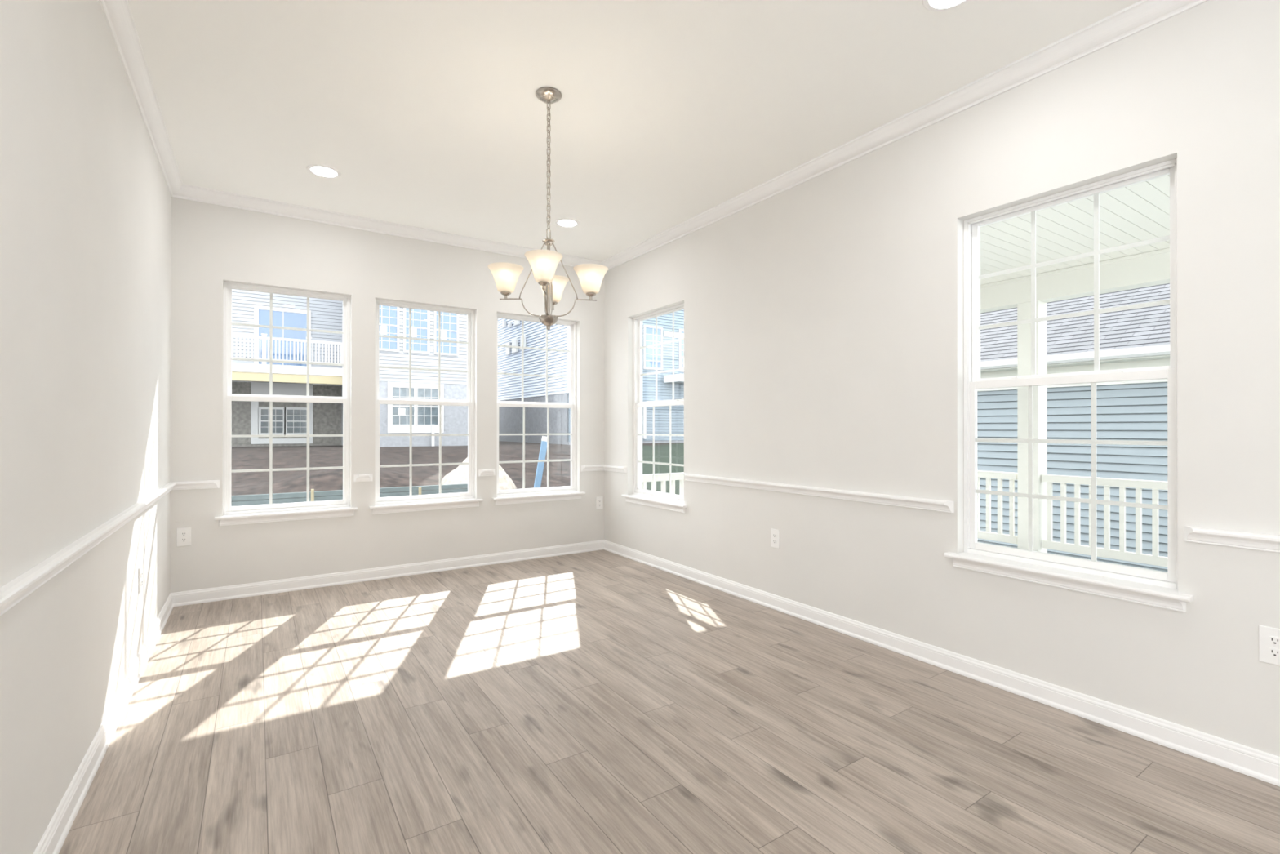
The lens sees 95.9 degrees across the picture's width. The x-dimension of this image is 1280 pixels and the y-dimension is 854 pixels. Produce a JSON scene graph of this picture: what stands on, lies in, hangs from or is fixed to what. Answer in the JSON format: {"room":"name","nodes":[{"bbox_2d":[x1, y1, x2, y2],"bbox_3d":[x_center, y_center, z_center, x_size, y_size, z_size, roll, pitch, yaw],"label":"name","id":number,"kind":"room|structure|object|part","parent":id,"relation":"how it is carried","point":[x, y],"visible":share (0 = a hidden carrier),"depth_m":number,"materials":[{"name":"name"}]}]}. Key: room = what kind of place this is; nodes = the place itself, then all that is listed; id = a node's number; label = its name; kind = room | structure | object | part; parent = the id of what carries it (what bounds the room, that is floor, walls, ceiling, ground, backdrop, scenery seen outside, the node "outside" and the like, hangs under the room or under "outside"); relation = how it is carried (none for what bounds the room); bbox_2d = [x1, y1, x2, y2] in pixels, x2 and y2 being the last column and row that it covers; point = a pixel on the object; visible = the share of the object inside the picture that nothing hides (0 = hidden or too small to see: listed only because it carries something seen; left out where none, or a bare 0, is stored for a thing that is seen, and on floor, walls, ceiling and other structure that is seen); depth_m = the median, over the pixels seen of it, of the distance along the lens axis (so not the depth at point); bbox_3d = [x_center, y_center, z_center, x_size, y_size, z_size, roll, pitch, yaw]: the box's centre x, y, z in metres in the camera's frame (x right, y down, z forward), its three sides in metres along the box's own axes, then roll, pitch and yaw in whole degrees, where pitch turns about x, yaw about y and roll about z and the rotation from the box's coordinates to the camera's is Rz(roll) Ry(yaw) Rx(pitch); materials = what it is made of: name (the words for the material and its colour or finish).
{"room":"empty dining room","nodes":[
{"label":"empty dining room","id":0,"kind":"room"},
{"bbox_2d":[0,0,171,853],"bbox_3d":[-1.636,-0.208,1.477,0.160,3.143,5.370,0,0,-34],"label":"wall","id":1,"kind":"structure","parent":0,"point":[86,197],"depth_m":1.73,"materials":[{"name":"beige paint"}]},
{"bbox_2d":[0,481,176,616],"bbox_3d":[-1.557,0.380,1.528,0.031,0.055,5.370,0,0,-34],"label":"chair rail","id":2,"kind":"object","parent":1,"relation":"attached to","point":[17,589],"visible":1,"depth_m":1.63,"materials":[{"name":"white paint"}]},
{"bbox_2d":[33,592,173,853],"bbox_3d":[-1.562,1.119,1.523,0.019,0.089,5.370,0,0,-34],"label":"baseboard","id":3,"kind":"structure","parent":1,"relation":"attached to","point":[51,842],"depth_m":1.98,"materials":[{"name":"white paint"}]},
{"bbox_2d":[98,0,182,196],"bbox_3d":[-1.541,-1.541,1.543,0.066,0.077,5.370,0,0,-34],"label":"crown molding","id":4,"kind":"structure","parent":1,"relation":"attached to","point":[117,14],"depth_m":2.56,"materials":[{"name":"white paint"}]},
{"bbox_2d":[138,564,142,592],"bbox_3d":[-2.398,0.729,2.775,0.009,0.120,0.075,0,0,-34],"label":"electrical outlet","id":5,"kind":"object","parent":1,"relation":"attached to","point":[140,568],"visible":1,"depth_m":2.76,"materials":[{"name":"white plastic"}]},
{"bbox_2d":[170,196,604,592],"bbox_3d":[-1.743,-0.201,4.725,3.574,3.143,0.160,0,0,-34],"label":"wall","id":6,"kind":"structure","parent":0,"point":[212,245],"depth_m":4.36,"materials":[{"name":"beige paint"}]},
{"bbox_2d":[176,527,191,546],"bbox_3d":[-2.994,0.721,3.791,0.075,0.120,0.009,0,0,-34],"label":"electrical outlet","id":7,"kind":"object","parent":6,"relation":"attached to","point":[183,534],"visible":1,"depth_m":3.79,"materials":[{"name":"white plastic"}]},
{"bbox_2d":[180,537,186,542],"bbox_3d":[-2.993,0.740,3.789,0.033,0.025,0.004,0,0,-34],"label":"receptacle","id":8,"kind":"object","parent":7,"relation":"attached to","point":[182,540],"depth_m":3.79,"materials":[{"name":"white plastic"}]},
{"bbox_2d":[180,531,186,535],"bbox_3d":[-2.993,0.701,3.789,0.033,0.025,0.004,0,0,-34],"label":"receptacle","id":9,"kind":"object","parent":7,"relation":"attached to","point":[182,533],"depth_m":3.79,"materials":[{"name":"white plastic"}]},
{"bbox_2d":[172,281,358,525],"bbox_3d":[-2.625,-0.164,4.108,1.101,1.664,0.192,0,0,-34],"label":"window","id":10,"kind":"structure","parent":6,"relation":"in","point":[256,513],"depth_m":4.15,"materials":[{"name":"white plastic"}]},
{"bbox_3d":[-2.544,0.184,4.195,0.747,0.799,0.027,0,0,-34],"label":"sash","id":11,"kind":"part","parent":10,"relation":"part of","materials":[{"name":"white plastic"}]},
{"bbox_2d":[231,401,342,504],"bbox_3d":[-2.544,0.186,4.195,0.693,0.733,0.006,0,0,-34],"label":"grille","id":12,"kind":"object","parent":10,"relation":"attached to","point":[337,501],"depth_m":4.20,"materials":[{"name":"white plastic"}]},
{"bbox_3d":[-2.560,-0.589,4.222,0.747,0.786,0.027,0,0,-34],"label":"sash","id":13,"kind":"part","parent":10,"relation":"part of","materials":[{"name":"white plastic"}]},
{"bbox_2d":[231,293,342,395],"bbox_3d":[-2.560,-0.598,4.222,0.693,0.734,0.006,0,0,-34],"label":"grille","id":14,"kind":"object","parent":10,"relation":"attached to","point":[270,326],"depth_m":4.20,"materials":[{"name":"white plastic"}]},
{"bbox_2d":[172,183,602,266],"bbox_3d":[-1.679,-1.534,4.634,3.254,0.077,0.066,0,0,-34],"label":"crown molding","id":15,"kind":"structure","parent":6,"relation":"attached to","point":[187,192],"depth_m":4.31,"materials":[{"name":"white paint"}]},
{"bbox_2d":[171,539,604,606],"bbox_3d":[-1.694,1.126,4.647,3.254,0.089,0.019,0,0,-34],"label":"baseboard","id":16,"kind":"structure","parent":6,"relation":"attached to","point":[250,589],"depth_m":4.39,"materials":[{"name":"white paint"}]},
{"bbox_2d":[353,298,495,514],"bbox_3d":[-1.730,-0.162,4.702,1.096,1.664,0.192,0,0,-34],"label":"window","id":17,"kind":"structure","parent":6,"relation":"in","point":[411,503],"depth_m":4.71,"materials":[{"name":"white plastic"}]},
{"bbox_2d":[379,307,467,399],"bbox_3d":[-1.768,-0.596,4.748,0.697,0.734,0.006,0,0,-34],"label":"grille","id":18,"kind":"object","parent":17,"relation":"attached to","point":[410,338],"depth_m":4.77,"materials":[{"name":"white plastic"}]},
{"bbox_3d":[-1.768,-0.587,4.748,0.751,0.786,0.027,0,0,-34],"label":"sash","id":19,"kind":"part","parent":17,"relation":"part of","materials":[{"name":"white plastic"}]},
{"bbox_2d":[379,404,468,495],"bbox_3d":[-1.752,0.187,4.721,0.697,0.733,0.006,0,0,-34],"label":"grille","id":20,"kind":"object","parent":17,"relation":"attached to","point":[440,434],"depth_m":4.78,"materials":[{"name":"white plastic"}]},
{"bbox_3d":[-1.752,0.185,4.721,0.751,0.799,0.027,0,0,-34],"label":"sash","id":21,"kind":"part","parent":17,"relation":"part of","materials":[{"name":"white plastic"}]},
{"bbox_2d":[492,312,604,505],"bbox_3d":[-0.835,-0.160,5.296,1.109,1.664,0.192,0,0,-34],"label":"window","id":22,"kind":"structure","parent":6,"relation":"in","point":[524,495],"depth_m":5.30,"materials":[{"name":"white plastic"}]},
{"bbox_2d":[497,320,569,402],"bbox_3d":[-0.962,-0.594,5.283,0.707,0.734,0.006,0,0,-34],"label":"grille","id":23,"kind":"object","parent":22,"relation":"attached to","point":[522,347],"depth_m":5.26,"materials":[{"name":"white plastic"}]},
{"bbox_3d":[-0.962,-0.585,5.283,0.761,0.786,0.027,0,0,-34],"label":"sash","id":24,"kind":"part","parent":22,"relation":"part of","materials":[{"name":"clear glass"}]},
{"bbox_3d":[-0.945,0.187,5.256,0.761,0.799,0.027,0,0,-34],"label":"sash","id":25,"kind":"part","parent":22,"relation":"part of","materials":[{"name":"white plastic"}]},
{"bbox_2d":[498,407,571,488],"bbox_3d":[-0.945,0.189,5.256,0.707,0.733,0.006,0,0,-34],"label":"grille","id":26,"kind":"object","parent":22,"relation":"attached to","point":[548,433],"depth_m":5.31,"materials":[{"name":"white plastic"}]},
{"bbox_2d":[595,496,603,509],"bbox_3d":[-0.387,0.727,5.521,0.075,0.120,0.009,0,0,-34],"label":"electrical outlet","id":27,"kind":"object","parent":6,"relation":"attached to","point":[599,500],"visible":1,"depth_m":5.52,"materials":[{"name":"white plastic"}]},
{"bbox_2d":[127,0,1141,261],"bbox_3d":[-0.132,-1.679,1.368,4.287,0.200,7.220,0,0,-34],"label":"ceiling","id":28,"kind":"structure","parent":0,"point":[429,113],"depth_m":2.72,"materials":[{"name":"paint"}]},
{"bbox_2d":[306,164,341,177],"bbox_3d":[-1.945,-1.572,3.555,0.190,0.006,0.190,0,0,-34],"label":"recessed light","id":29,"kind":"object","parent":28,"relation":"in","point":[322,171],"visible":1,"depth_m":3.55,"materials":[{"name":"white plastic"}]},
{"bbox_2d":[487,87,608,329],"bbox_3d":[-0.433,-1.018,2.736,0.450,1.116,0.450,0,0,42],"label":"chandelier","id":30,"kind":"object","parent":28,"relation":"hanging from","point":[544,264],"visible":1,"depth_m":2.70,"materials":[{"name":"white glass"}]},
{"bbox_3d":[-0.633,-0.695,2.724,0.167,0.116,0.167,0,0,-3],"label":"lamp shade","id":31,"kind":"part","parent":30,"relation":"part of","materials":[{"name":"white glass"}]},
{"bbox_3d":[-0.562,-0.565,2.728,0.198,0.085,0.010,0,0,-3],"label":"arm","id":32,"kind":"part","parent":30,"relation":"part of","materials":[{"name":"silver metal"}]},
{"bbox_3d":[-0.511,-0.738,2.731,0.121,0.265,0.005,0,0,-3],"label":"tie rod","id":33,"kind":"part","parent":30,"relation":"part of","materials":[{"name":"silver metal"}]},
{"bbox_3d":[-0.423,-0.695,2.535,0.167,0.116,0.167,0,0,-3],"label":"lamp shade","id":34,"kind":"part","parent":30,"relation":"part of","materials":[{"name":"white glass"}]},
{"bbox_3d":[-0.426,-0.565,2.606,0.010,0.085,0.198,0,0,-3],"label":"arm","id":35,"kind":"part","parent":30,"relation":"part of","materials":[{"name":"silver metal"}]},
{"bbox_3d":[-0.433,-1.238,2.736,0.009,0.605,0.009,0,0,15],"label":"chain","id":36,"kind":"part","parent":30,"relation":"part of","materials":[{"name":"silver metal"}]},
{"bbox_3d":[-0.433,-0.502,2.734,0.094,0.051,0.094,0,0,-34],"label":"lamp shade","id":37,"kind":"part","parent":30,"relation":"part of","materials":[{"name":"silver metal"}]},
{"bbox_3d":[-0.444,-0.694,2.934,0.167,0.116,0.167,0,0,-3],"label":"lamp shade","id":38,"kind":"part","parent":30,"relation":"part of","materials":[{"name":"white glass"}]},
{"bbox_3d":[-0.355,-0.738,2.739,0.121,0.265,0.005,0,0,-3],"label":"tie rod","id":39,"kind":"part","parent":30,"relation":"part of","materials":[{"name":"silver metal"}]},
{"bbox_3d":[-0.304,-0.565,2.741,0.198,0.085,0.010,0,0,-3],"label":"arm","id":40,"kind":"part","parent":30,"relation":"part of","materials":[{"name":"silver metal"}]},
{"bbox_3d":[-0.233,-0.695,2.745,0.167,0.116,0.167,0,0,-3],"label":"lamp shade","id":41,"kind":"part","parent":30,"relation":"part of","materials":[{"name":"white glass"}]},
{"bbox_2d":[555,217,579,226],"bbox_3d":[-0.560,-1.569,4.444,0.190,0.006,0.190,0,0,-34],"label":"recessed light","id":42,"kind":"object","parent":28,"relation":"in","point":[564,222],"visible":1,"depth_m":4.43,"materials":[{"name":"white plastic"}]},
{"bbox_2d":[921,0,968,11],"bbox_3d":[1.129,-1.574,2.096,0.190,0.006,0.190,0,0,-34],"label":"recessed light","id":43,"kind":"object","parent":28,"relation":"in","point":[931,5],"visible":1,"depth_m":2.15,"materials":[{"name":"white plastic"}]},
{"bbox_2d":[58,549,1279,853],"bbox_3d":[-0.134,1.264,1.361,4.287,0.200,7.220,0,0,-34],"label":"floor","id":44,"kind":"structure","parent":0,"point":[602,701],"depth_m":2.11,"materials":[{"name":"brown wood"}]},
{"bbox_2d":[604,0,1279,756],"bbox_3d":[1.720,-0.204,2.594,0.160,3.143,7.220,0,0,-34],"label":"wall","id":45,"kind":"structure","parent":0,"point":[824,315],"depth_m":2.80,"materials":[{"name":"beige paint"}]},
{"bbox_2d":[603,302,687,512],"bbox_3d":[0.057,-0.160,5.053,0.192,1.664,1.284,0,0,-34],"label":"window","id":46,"kind":"structure","parent":45,"relation":"in","point":[664,500],"depth_m":5.07,"materials":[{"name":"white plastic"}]},
{"bbox_3d":[0.186,0.187,4.909,0.027,0.799,0.783,0,0,-34],"label":"sash","id":47,"kind":"part","parent":46,"relation":"part of","materials":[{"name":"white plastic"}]},
{"bbox_2d":[637,405,684,493],"bbox_3d":[0.186,0.189,4.909,0.006,0.733,0.729,0,0,-34],"label":"grille","id":48,"kind":"object","parent":46,"relation":"attached to","point":[643,491],"depth_m":5.00,"materials":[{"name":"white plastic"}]},
{"bbox_3d":[0.211,-0.585,4.928,0.027,0.786,0.783,0,0,-34],"label":"sash","id":49,"kind":"part","parent":46,"relation":"part of","materials":[{"name":"white plastic"}]},
{"bbox_2d":[640,311,684,400],"bbox_3d":[0.211,-0.594,4.928,0.006,0.734,0.729,0,0,-34],"label":"grille","id":50,"kind":"object","parent":46,"relation":"attached to","point":[659,314],"depth_m":5.02,"materials":[{"name":"white plastic"}]},
{"bbox_2d":[770,528,779,548],"bbox_3d":[0.869,0.718,3.720,0.009,0.120,0.075,0,0,-34],"label":"electrical outlet","id":51,"kind":"object","parent":45,"relation":"attached to","point":[775,533],"visible":1,"depth_m":3.72,"materials":[{"name":"white plastic"}]},
{"bbox_2d":[601,0,1208,270],"bbox_3d":[1.627,-1.537,2.535,0.066,0.077,7.220,0,0,-34],"label":"crown molding","id":52,"kind":"structure","parent":45,"relation":"attached to","point":[1142,15],"depth_m":2.74,"materials":[{"name":"white paint"}]},
{"bbox_2d":[603,539,1279,786],"bbox_3d":[1.645,1.123,2.541,0.019,0.089,7.220,0,0,-34],"label":"baseboard","id":53,"kind":"structure","parent":45,"relation":"attached to","point":[1259,764],"depth_m":2.51,"materials":[{"name":"white paint"}]},
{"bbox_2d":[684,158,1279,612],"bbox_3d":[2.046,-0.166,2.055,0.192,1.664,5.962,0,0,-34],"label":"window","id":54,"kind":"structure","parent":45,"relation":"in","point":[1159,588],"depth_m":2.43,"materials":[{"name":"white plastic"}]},
{"bbox_2d":[975,382,1167,561],"bbox_3d":[1.803,0.184,2.472,0.006,0.733,0.700,0,0,-34],"label":"grille","id":55,"kind":"object","parent":54,"relation":"attached to","point":[1094,500],"depth_m":2.51,"materials":[{"name":"white plastic"}]},
{"bbox_3d":[1.803,0.182,2.472,0.027,0.799,0.754,0,0,-34],"label":"sash","id":56,"kind":"part","parent":54,"relation":"part of","materials":[{"name":"white plastic"}]},
{"bbox_3d":[1.828,-0.590,2.491,0.027,0.786,0.754,0,0,-34],"label":"sash","id":57,"kind":"part","parent":54,"relation":"part of","materials":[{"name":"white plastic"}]},
{"bbox_2d":[978,193,1169,374],"bbox_3d":[1.828,-0.599,2.491,0.006,0.734,0.700,0,0,-34],"label":"grille","id":58,"kind":"object","parent":54,"relation":"attached to","point":[1032,210],"depth_m":2.47,"materials":[{"name":"white plastic"}]},
{"bbox_2d":[1258,625,1279,665],"bbox_3d":[2.082,0.719,1.893,0.009,0.120,0.075,0,0,-34],"label":"electrical outlet","id":59,"kind":"object","parent":45,"relation":"attached to","point":[1268,637],"visible":1,"depth_m":1.90,"materials":[{"name":"white plastic"}]},
{"bbox_2d":[1267,647,1279,657],"bbox_3d":[2.080,0.739,1.891,0.004,0.025,0.033,0,0,-34],"label":"receptacle","id":60,"kind":"object","parent":59,"relation":"attached to","point":[1272,651],"depth_m":1.89,"materials":[{"name":"white plastic"}]},
{"bbox_2d":[1267,635,1279,645],"bbox_3d":[2.080,0.700,1.891,0.004,0.025,0.033,0,0,-34],"label":"receptacle","id":61,"kind":"object","parent":59,"relation":"attached to","point":[1272,640],"depth_m":1.89,"materials":[{"name":"white plastic"}]},
{"label":"outside","id":62,"kind":"structure","parent":0,"visible":0},
{"bbox_3d":[12.001,2.593,6.279,21.049,0.180,13.200,0,0,-34],"label":"yard","id":63,"kind":"structure","parent":62,"visible":0},
{"bbox_2d":[977,283,1169,571],"bbox_3d":[10.585,-0.447,9.786,7.540,6.675,13.200,0,0,-34],"label":"house","id":64,"kind":"structure","parent":63,"relation":"on","point":[1135,338],"depth_m":9.19,"materials":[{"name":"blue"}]},
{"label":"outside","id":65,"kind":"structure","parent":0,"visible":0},
{"bbox_2d":[231,440,684,501],"bbox_3d":[-6.673,1.607,19.092,38.000,1.886,28.800,0,0,-34],"label":"ground","id":66,"kind":"structure","parent":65,"point":[242,483],"depth_m":15.16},
{"bbox_2d":[311,488,314,501],"bbox_3d":[-4.382,1.524,7.723,0.036,1.385,0.036,0,0,-34],"label":"wooden stake","id":67,"kind":"object","parent":66,"relation":"on","point":[312,490],"visible":0.21,"depth_m":7.71,"materials":[{"name":"beige wood"}]},
{"bbox_2d":[231,483,467,506],"bbox_3d":[-4.954,1.452,7.550,6.100,1.148,0.105,0,0,-34],"label":"fence","id":68,"kind":"object","parent":66,"relation":"on","point":[292,497],"visible":0.02,"depth_m":7.92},
{"bbox_2d":[231,288,467,446],"bbox_3d":[-14.525,-5.220,22.176,15.100,14.050,10.000,0,0,-34],"label":"house","id":69,"kind":"structure","parent":66,"relation":"on","point":[248,307],"depth_m":21.09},
{"bbox_3d":[-12.310,-2.549,18.911,0.160,0.995,0.160,0,0,-34],"label":"railing post","id":70,"kind":"part","parent":69,"relation":"part of","materials":[{"name":"white wood"}]},
{"bbox_3d":[-13.422,-0.214,21.062,0.855,1.045,0.050,0,0,-34],"label":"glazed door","id":71,"kind":"part","parent":69,"relation":"part of","materials":[{"name":"grey glass"}]},
{"bbox_3d":[-13.429,-0.214,21.073,0.675,0.865,0.008,0,0,-34],"label":"pane","id":72,"kind":"part","parent":69,"relation":"part of","materials":[{"name":"clear glass"}]},
{"bbox_2d":[261,408,283,432],"bbox_3d":[-13.421,-0.214,21.061,0.675,0.865,0.019,0,0,-34],"label":"window","id":73,"kind":"structure","parent":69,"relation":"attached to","point":[277,414],"depth_m":21.10,"materials":[{"name":"grey glass"}]},
{"bbox_3d":[-13.143,-3.171,21.269,1.515,2.150,0.008,0,0,-34],"label":"pane","id":74,"kind":"part","parent":69,"relation":"part of","materials":[{"name":"glass"}]},
{"bbox_3d":[-14.008,-2.560,17.779,9.110,0.790,0.070,0,0,-34],"label":"deck railing","id":75,"kind":"part","parent":69,"relation":"part of","materials":[{"name":"white wood"}]},
{"bbox_3d":[-12.772,-0.213,21.493,0.805,1.045,0.050,0,0,-34],"label":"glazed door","id":76,"kind":"part","parent":69,"relation":"part of","materials":[{"name":"white glass"}]},
{"bbox_3d":[-12.780,-0.213,21.505,0.625,0.865,0.008,0,0,-34],"label":"pane","id":77,"kind":"part","parent":69,"relation":"part of","materials":[{"name":"clear glass"}]},
{"bbox_2d":[287,409,306,432],"bbox_3d":[-12.771,-0.213,21.492,0.625,0.865,0.019,0,0,-34],"label":"window","id":78,"kind":"structure","parent":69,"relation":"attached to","point":[296,419],"depth_m":21.50,"materials":[{"name":"grey glass"}]},
{"bbox_3d":[-11.248,-2.547,19.616,0.160,0.995,0.160,0,0,-34],"label":"railing post","id":79,"kind":"part","parent":69,"relation":"part of","materials":[{"name":"white wood"}]},
{"bbox_3d":[-8.998,-3.608,20.421,0.756,1.695,0.008,0,0,-34],"label":"pane","id":80,"kind":"part","parent":69,"relation":"part of","materials":[{"name":"glass"}]},
{"bbox_2d":[379,305,396,348],"bbox_3d":[-8.990,-3.608,20.409,0.756,1.695,0.019,0,0,-34],"label":"window","id":81,"kind":"structure","parent":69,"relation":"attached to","point":[388,314],"depth_m":20.47,"materials":[{"name":"blue glass"}]},
{"bbox_3d":[-8.502,-0.750,20.744,0.730,1.330,0.008,0,0,-34],"label":"pane","id":82,"kind":"part","parent":69,"relation":"part of","materials":[{"name":"clear glass"}]},
{"bbox_2d":[392,387,413,424],"bbox_3d":[-8.494,-0.750,20.732,0.730,1.330,0.019,0,0,-34],"label":"window","id":83,"kind":"structure","parent":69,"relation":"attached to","point":[401,413],"depth_m":20.72,"materials":[{"name":"grey glass"}]},
{"bbox_3d":[-8.125,-3.606,21.000,0.754,1.695,0.008,0,0,-34],"label":"pane","id":84,"kind":"part","parent":69,"relation":"part of","materials":[{"name":"glass"}]},
{"bbox_2d":[405,309,427,351],"bbox_3d":[-8.117,-3.606,20.988,0.754,1.695,0.019,0,0,-34],"label":"window","id":85,"kind":"structure","parent":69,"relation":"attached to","point":[419,317],"depth_m":21.02,"materials":[{"name":"blue glass"}]},
{"bbox_3d":[-7.798,-0.748,21.211,0.720,1.330,0.008,0,0,-34],"label":"pane","id":86,"kind":"part","parent":69,"relation":"part of","materials":[{"name":"clear glass"}]},
{"bbox_2d":[417,388,437,424],"bbox_3d":[-7.790,-0.748,21.199,0.720,1.330,0.019,0,0,-34],"label":"grille","id":87,"kind":"object","parent":69,"relation":"attached to","point":[427,414],"depth_m":21.20,"materials":[{"name":"white plastic"}]},
{"bbox_3d":[-7.240,-3.604,21.587,0.755,1.695,0.008,0,0,-34],"label":"pane","id":88,"kind":"part","parent":69,"relation":"part of","materials":[{"name":"blue glass"}]},
{"bbox_2d":[435,311,456,352],"bbox_3d":[-7.232,-3.604,21.575,0.755,1.695,0.019,0,0,-34],"label":"window","id":89,"kind":"structure","parent":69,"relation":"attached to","point":[448,320],"depth_m":21.60,"materials":[{"name":"blue glass"}]},
{"bbox_2d":[441,457,516,489],"bbox_3d":[-3.582,0.897,12.817,1.678,1.120,1.732,0,0,-34],"label":"pile","id":90,"kind":"object","parent":66,"relation":"on","point":[459,475],"visible":0.26,"depth_m":12.40,"materials":[{"name":"white"}]},
{"bbox_2d":[533,435,546,488],"bbox_3d":[-1.728,1.047,9.653,0.421,1.789,0.042,0,0,-34],"label":"leaning board","id":91,"kind":"object","parent":66,"relation":"on","point":[542,454],"visible":0.48,"depth_m":9.68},
{"bbox_2d":[497,309,684,444],"bbox_3d":[-1.193,-5.240,31.203,12.300,13.750,13.700,0,0,-34],"label":"house","id":92,"kind":"structure","parent":66,"relation":"on","point":[509,331],"depth_m":25.95,"materials":[{"name":"blue siding"},{"name":"white trim"},{"name":"window glass"}]},
{"bbox_2d":[502,320,506,328],"bbox_3d":[-6.862,-5.198,29.211,0.110,0.350,0.350,0,0,-34],"label":"wall vent","id":93,"kind":"object","parent":92,"relation":"attached to","point":[504,323],"depth_m":29.09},
{"bbox_2d":[506,341,511,355],"bbox_3d":[-6.559,-3.899,28.750,0.110,0.650,0.450,0,0,-34],"label":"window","id":94,"kind":"structure","parent":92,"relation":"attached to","point":[508,349],"depth_m":28.61,"materials":[{"name":"white glass"}]},
{"bbox_2d":[507,322,511,328],"bbox_3d":[-6.434,-5.030,28.565,0.110,0.250,0.300,0,0,-34],"label":"wall vent","id":95,"kind":"object","parent":92,"relation":"attached to","point":[509,325],"depth_m":28.46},
{"bbox_2d":[511,338,518,353],"bbox_3d":[-6.061,-3.926,28.000,0.110,0.660,0.650,0,0,-34],"label":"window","id":96,"kind":"structure","parent":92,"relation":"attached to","point":[514,341],"depth_m":27.88,"materials":[{"name":"white glass"}]},
{"bbox_2d":[514,320,519,325],"bbox_3d":[-5.922,-5.046,27.794,0.110,0.300,0.550,0,0,-34],"label":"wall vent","id":97,"kind":"object","parent":92,"relation":"attached to","point":[517,322],"depth_m":27.72,"materials":[{"name":"white"}]},
{"bbox_2d":[520,335,525,350],"bbox_3d":[-5.495,-3.953,27.146,0.110,0.650,0.500,0,0,-34],"label":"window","id":98,"kind":"structure","parent":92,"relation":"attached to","point":[524,335],"depth_m":27.03,"materials":[{"name":"white"}]},
{"bbox_3d":[-2.854,-6.085,23.346,0.120,9.400,0.120,0,0,-34],"label":"corner trim","id":99,"kind":"part","parent":92,"relation":"part of","materials":[{"name":"white wood"}]},
{"bbox_3d":[0.576,-3.503,25.574,0.830,1.750,0.008,0,0,-34],"label":"pane","id":100,"kind":"part","parent":92,"relation":"part of","materials":[{"name":"glass"}]},
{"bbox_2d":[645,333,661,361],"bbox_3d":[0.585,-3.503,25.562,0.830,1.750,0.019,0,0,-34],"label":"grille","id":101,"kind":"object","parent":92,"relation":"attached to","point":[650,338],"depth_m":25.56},
{"bbox_3d":[2.209,-3.499,26.658,0.850,1.750,0.008,0,0,-34],"label":"pane","id":102,"kind":"part","parent":92,"relation":"part of","materials":[{"name":"glass"}]},
{"bbox_2d":[642,443,684,494],"bbox_3d":[4.603,1.591,17.933,10.358,1.865,21.816,0,0,-3],"label":"lawn","id":103,"kind":"structure","parent":66,"relation":"on","point":[661,452],"depth_m":19.52,"materials":[{"name":"green plant"}]},
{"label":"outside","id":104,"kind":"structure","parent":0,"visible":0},
{"bbox_2d":[980,174,1169,284],"bbox_3d":[3.595,-1.658,3.721,4.199,0.060,8.220,0,0,-34],"label":"ceiling","id":105,"kind":"structure","parent":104,"point":[1140,211],"depth_m":4.80,"materials":[{"name":"beige paint"}]},
{"bbox_2d":[980,248,1169,313],"bbox_3d":[5.227,-1.484,4.780,0.228,0.278,8.180,0,0,-34],"label":"beam","id":106,"kind":"structure","parent":105,"relation":"attached to","point":[1149,268],"depth_m":5.81,"materials":[{"name":"beige paint"}]},
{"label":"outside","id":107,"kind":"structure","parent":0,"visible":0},
{"bbox_3d":[3.621,1.402,3.673,4.199,0.080,8.120,0,0,-34],"label":"floor","id":108,"kind":"structure","parent":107,"visible":0},
{"bbox_2d":[977,470,1017,543],"bbox_3d":[3.604,0.895,7.153,0.070,0.780,1.964,0,0,-34],"label":"porch railing","id":109,"kind":"object","parent":108,"relation":"on","point":[1011,538],"visible":0.25,"depth_m":6.48,"materials":[{"name":"beige paint"}]},
{"bbox_3d":[3.604,0.542,7.154,0.070,0.075,1.964,0,0,-34],"label":"rail","id":110,"kind":"part","parent":109,"relation":"part of","materials":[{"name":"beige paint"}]},
{"bbox_3d":[3.604,1.242,7.152,0.044,0.085,1.964,0,0,-34],"label":"rail","id":111,"kind":"part","parent":109,"relation":"part of","materials":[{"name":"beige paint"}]},
{"bbox_2d":[1017,300,1047,552],"bbox_3d":[4.251,0.014,6.260,0.205,2.709,0.205,0,0,-34],"label":"porch post","id":112,"kind":"object","parent":108,"relation":"on","point":[1024,309],"visible":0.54,"depth_m":6.21,"materials":[{"name":"beige paint"}]},
{"bbox_2d":[1041,474,1167,567],"bbox_3d":[4.824,0.891,5.315,0.070,0.780,1.961,0,0,-34],"label":"porch railing","id":113,"kind":"object","parent":108,"relation":"on","point":[1105,552],"visible":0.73,"depth_m":5.65,"materials":[{"name":"beige paint"}]},
{"bbox_3d":[4.824,0.539,5.316,0.070,0.075,1.961,0,0,-34],"label":"rail","id":114,"kind":"part","parent":113,"relation":"part of","materials":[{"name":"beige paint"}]},
{"bbox_3d":[4.824,1.239,5.314,0.044,0.085,1.961,0,0,-34],"label":"rail","id":115,"kind":"part","parent":113,"relation":"part of","materials":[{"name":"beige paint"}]},
{"bbox_3d":[1.320,0.014,6.964,0.205,2.709,0.205,0,0,-34],"label":"porch post","id":116,"kind":"object","parent":108,"relation":"on","visible":0},
{"bbox_2d":[642,471,684,495],"bbox_3d":[0.460,0.891,6.340,1.875,0.780,0.070,0,0,-34],"label":"porch railing","id":117,"kind":"object","parent":116,"relation":"attached to","point":[663,477],"visible":0.1,"depth_m":6.19,"materials":[{"name":"beige paint"}]},
{"bbox_3d":[0.460,0.539,6.341,1.875,0.075,0.070,0,0,-34],"label":"rail","id":118,"kind":"part","parent":117,"relation":"part of","materials":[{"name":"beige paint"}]}
]}

